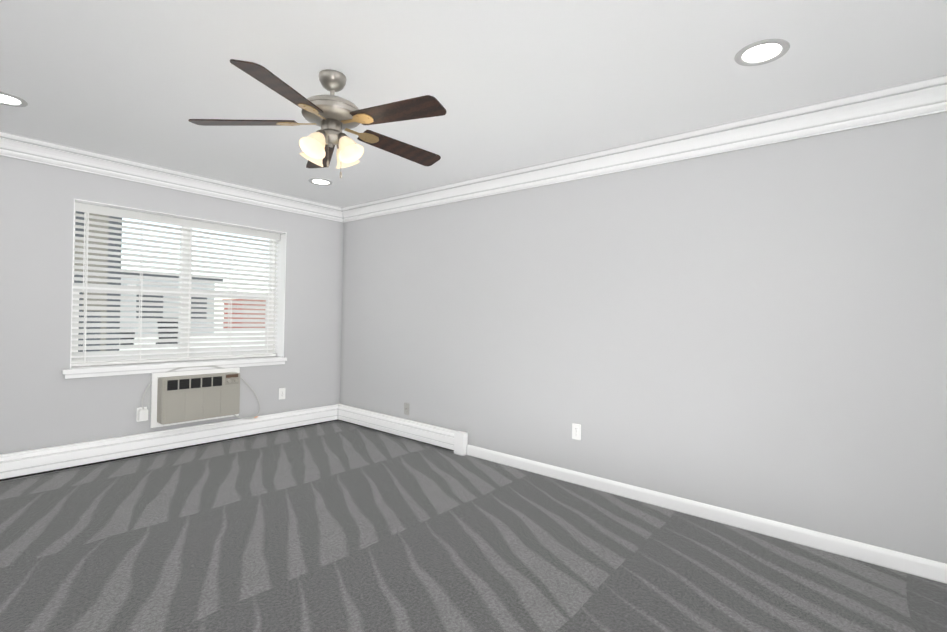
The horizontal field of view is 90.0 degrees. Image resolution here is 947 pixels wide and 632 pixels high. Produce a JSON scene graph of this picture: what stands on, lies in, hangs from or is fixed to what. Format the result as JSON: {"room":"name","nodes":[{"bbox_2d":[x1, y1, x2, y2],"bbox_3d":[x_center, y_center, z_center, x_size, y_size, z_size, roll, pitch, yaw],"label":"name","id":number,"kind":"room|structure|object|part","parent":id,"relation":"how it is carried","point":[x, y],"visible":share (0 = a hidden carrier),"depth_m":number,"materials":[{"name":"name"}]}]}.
{"room":"empty bedroom","nodes":[
{"label":"empty bedroom","id":0,"kind":"room"},
{"bbox_2d":[0,155,343,453],"bbox_3d":[-2.852,-0.040,4.147,0.300,2.440,3.750,1,0,40],"label":"wall","id":1,"kind":"structure","parent":0,"point":[40,408],"depth_m":3.70,"materials":[{"name":"paint"}]},
{"bbox_2d":[136,407,146,421],"bbox_3d":[-2.798,0.829,3.992,0.008,0.118,0.072,1,0,40],"label":"electrical outlet","id":2,"kind":"object","parent":1,"relation":"attached to","point":[137,420],"visible":0.17,"depth_m":3.97,"materials":[{"name":"white plastic"}]},
{"bbox_2d":[0,131,339,221],"bbox_3d":[-2.664,-1.184,4.032,0.098,0.144,3.540,1,0,40],"label":"crown molding","id":3,"kind":"structure","parent":1,"relation":"attached to","point":[11,145],"depth_m":3.97,"materials":[{"name":"white wood"}]},
{"bbox_2d":[62,357,286,378],"bbox_3d":[-2.539,0.457,4.277,0.032,0.068,1.795,1,0,40],"label":"window sill","id":4,"kind":"structure","parent":1,"relation":"attached to","point":[98,372],"depth_m":4.09,"materials":[{"name":"white wood"}]},
{"bbox_2d":[70,199,286,368],"bbox_3d":[-2.635,-0.232,4.386,0.281,1.318,1.730,1,0,40],"label":"window","id":5,"kind":"structure","parent":1,"relation":"in","point":[183,262],"depth_m":4.43,"materials":[{"name":"white plastic"}]},
{"bbox_2d":[71,202,279,365],"bbox_3d":[-2.633,-0.239,4.385,0.081,1.291,1.708,1,0,40],"label":"window blinds","id":6,"kind":"object","parent":5,"relation":"attached to","point":[107,211],"visible":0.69,"depth_m":4.25,"materials":[{"name":"white plastic"}]},
{"bbox_2d":[138,366,259,427],"bbox_3d":[-2.564,0.726,4.436,0.515,0.548,1.040,1,0,40],"label":"air conditioner unit","id":7,"kind":"object","parent":1,"relation":"attached to","point":[179,397],"visible":0.96,"depth_m":4.19,"materials":[{"name":"white plastic"}]},
{"bbox_2d":[0,404,467,481],"bbox_3d":[-2.005,1.100,3.427,1.960,0.196,3.760,1,0,40],"label":"baseboard heater","id":8,"kind":"object","parent":1,"relation":"attached to","point":[24,464],"visible":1,"depth_m":4.26,"materials":[{"name":"metal"}]},
{"bbox_2d":[279,388,285,399],"bbox_3d":[-2.001,0.812,4.950,0.008,0.118,0.072,1,0,40],"label":"electrical outlet","id":9,"kind":"object","parent":1,"relation":"attached to","point":[282,393],"visible":1,"depth_m":4.95,"materials":[{"name":"white plastic"}]},
{"bbox_2d":[0,421,946,631],"bbox_3d":[-0.763,1.275,2.392,5.800,0.100,4.360,1,0,40],"label":"floor","id":10,"kind":"structure","parent":0,"point":[337,526],"depth_m":2.44,"materials":[{"name":"carpet"}]},
{"bbox_2d":[0,0,946,206],"bbox_3d":[-0.706,-1.289,2.394,5.800,0.150,4.360,1,0,40],"label":"ceiling","id":11,"kind":"structure","parent":0,"point":[508,85],"depth_m":2.32,"materials":[{"name":"white paint"}]},
{"bbox_2d":[0,92,27,106],"bbox_3d":[-2.716,-1.255,2.732,0.212,0.008,0.212,1,0,40],"label":"recessed light","id":12,"kind":"object","parent":11,"relation":"in","point":[7,99],"visible":0.98,"depth_m":2.76,"materials":[{"name":"grey glass"}]},
{"bbox_2d":[188,59,445,178],"bbox_3d":[-0.684,-0.954,2.403,1.277,0.520,1.270,1,0,40],"label":"ceiling fan","id":13,"kind":"object","parent":11,"relation":"hanging from","point":[332,115],"visible":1,"depth_m":2.32,"materials":[{"name":"brown wood"}]},
{"bbox_3d":[-0.717,-1.034,2.397,0.290,0.360,0.290,1,0,40],"label":"motor","id":14,"kind":"part","parent":13,"relation":"part of","materials":[{"name":"silver metal"}]},
{"bbox_2d":[308,178,332,184],"bbox_3d":[-1.395,-1.224,4.322,0.212,0.008,0.212,1,0,40],"label":"recessed light","id":15,"kind":"object","parent":11,"relation":"in","point":[318,181],"visible":1,"depth_m":4.31,"materials":[{"name":"grey glass"}]},
{"bbox_2d":[734,39,789,65],"bbox_3d":[1.278,-1.166,2.100,0.212,0.008,0.212,1,0,40],"label":"recessed light","id":16,"kind":"object","parent":11,"relation":"in","point":[757,53],"visible":1,"depth_m":2.09,"materials":[{"name":"grey glass"}]},
{"bbox_2d":[340,112,946,563],"bbox_3d":[0.562,0.036,3.954,5.800,2.440,0.300,1,0,40],"label":"wall","id":17,"kind":"structure","parent":0,"point":[760,330],"depth_m":3.00,"materials":[{"name":"paint"}]},
{"bbox_2d":[404,403,408,414],"bbox_3d":[-0.678,0.934,4.759,0.072,0.118,0.018,1,0,40],"label":"electrical outlet","id":18,"kind":"object","parent":17,"relation":"attached to","point":[406,408],"visible":1,"depth_m":4.76,"materials":[{"name":"grey plastic"}]},
{"bbox_2d":[572,423,580,439],"bbox_3d":[0.774,0.871,3.561,0.072,0.118,0.008,1,0,40],"label":"electrical outlet","id":19,"kind":"object","parent":17,"relation":"attached to","point":[576,431],"visible":1,"depth_m":3.56,"materials":[{"name":"white plastic"}]},
{"bbox_2d":[340,75,946,222],"bbox_3d":[0.461,-1.115,3.802,5.200,0.144,0.098,1,0,40],"label":"crown molding","id":20,"kind":"structure","parent":17,"relation":"attached to","point":[909,100],"depth_m":2.98,"materials":[{"name":"white wood"}]},
{"bbox_2d":[467,444,946,583],"bbox_3d":[1.167,1.223,3.225,3.238,0.092,0.013,1,0,40],"label":"baseboard","id":21,"kind":"structure","parent":17,"relation":"attached to","point":[902,562],"depth_m":2.86,"materials":[{"name":"white wood"}]},
{"label":"outside","id":22,"kind":"structure","parent":0,"visible":0},
{"bbox_2d":[119,322,264,349],"bbox_3d":[-24.804,0.882,24.817,59.550,0.250,80.000,1,0,40],"label":"ground","id":23,"kind":"structure","parent":22,"point":[207,341],"depth_m":20.21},
{"bbox_2d":[74,211,121,351],"bbox_3d":[-14.669,-1.656,9.133,1.100,5.250,12.750,1,0,40],"label":"building","id":24,"kind":"structure","parent":23,"relation":"on","point":[99,243],"depth_m":13.37,"materials":[{"name":"grey"}]},
{"bbox_2d":[120,332,134,344],"bbox_3d":[-11.158,0.741,15.238,0.484,0.626,0.347,1,0,40],"label":"bin","id":25,"kind":"object","parent":23,"relation":"on","point":[120,332],"depth_m":15.11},
{"bbox_2d":[157,322,177,343],"bbox_3d":[-10.226,0.570,15.898,0.780,1.010,0.560,1,0,40],"label":"bin","id":26,"kind":"object","parent":23,"relation":"on","point":[158,333],"depth_m":15.67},
{"bbox_2d":[120,272,222,333],"bbox_3d":[-16.240,-0.553,22.996,1.600,3.000,7.100,1,0,40],"label":"building","id":27,"kind":"structure","parent":23,"relation":"on","point":[150,280],"depth_m":23.17,"materials":[{"name":"grey"}]},
{"bbox_2d":[222,299,265,327],"bbox_3d":[-15.114,-0.077,35.315,3.200,2.120,5.700,1,0,40],"label":"brick wall","id":28,"kind":"structure","parent":23,"relation":"on","point":[245,313],"depth_m":32.90,"materials":[{"name":"red brick"}]}
]}

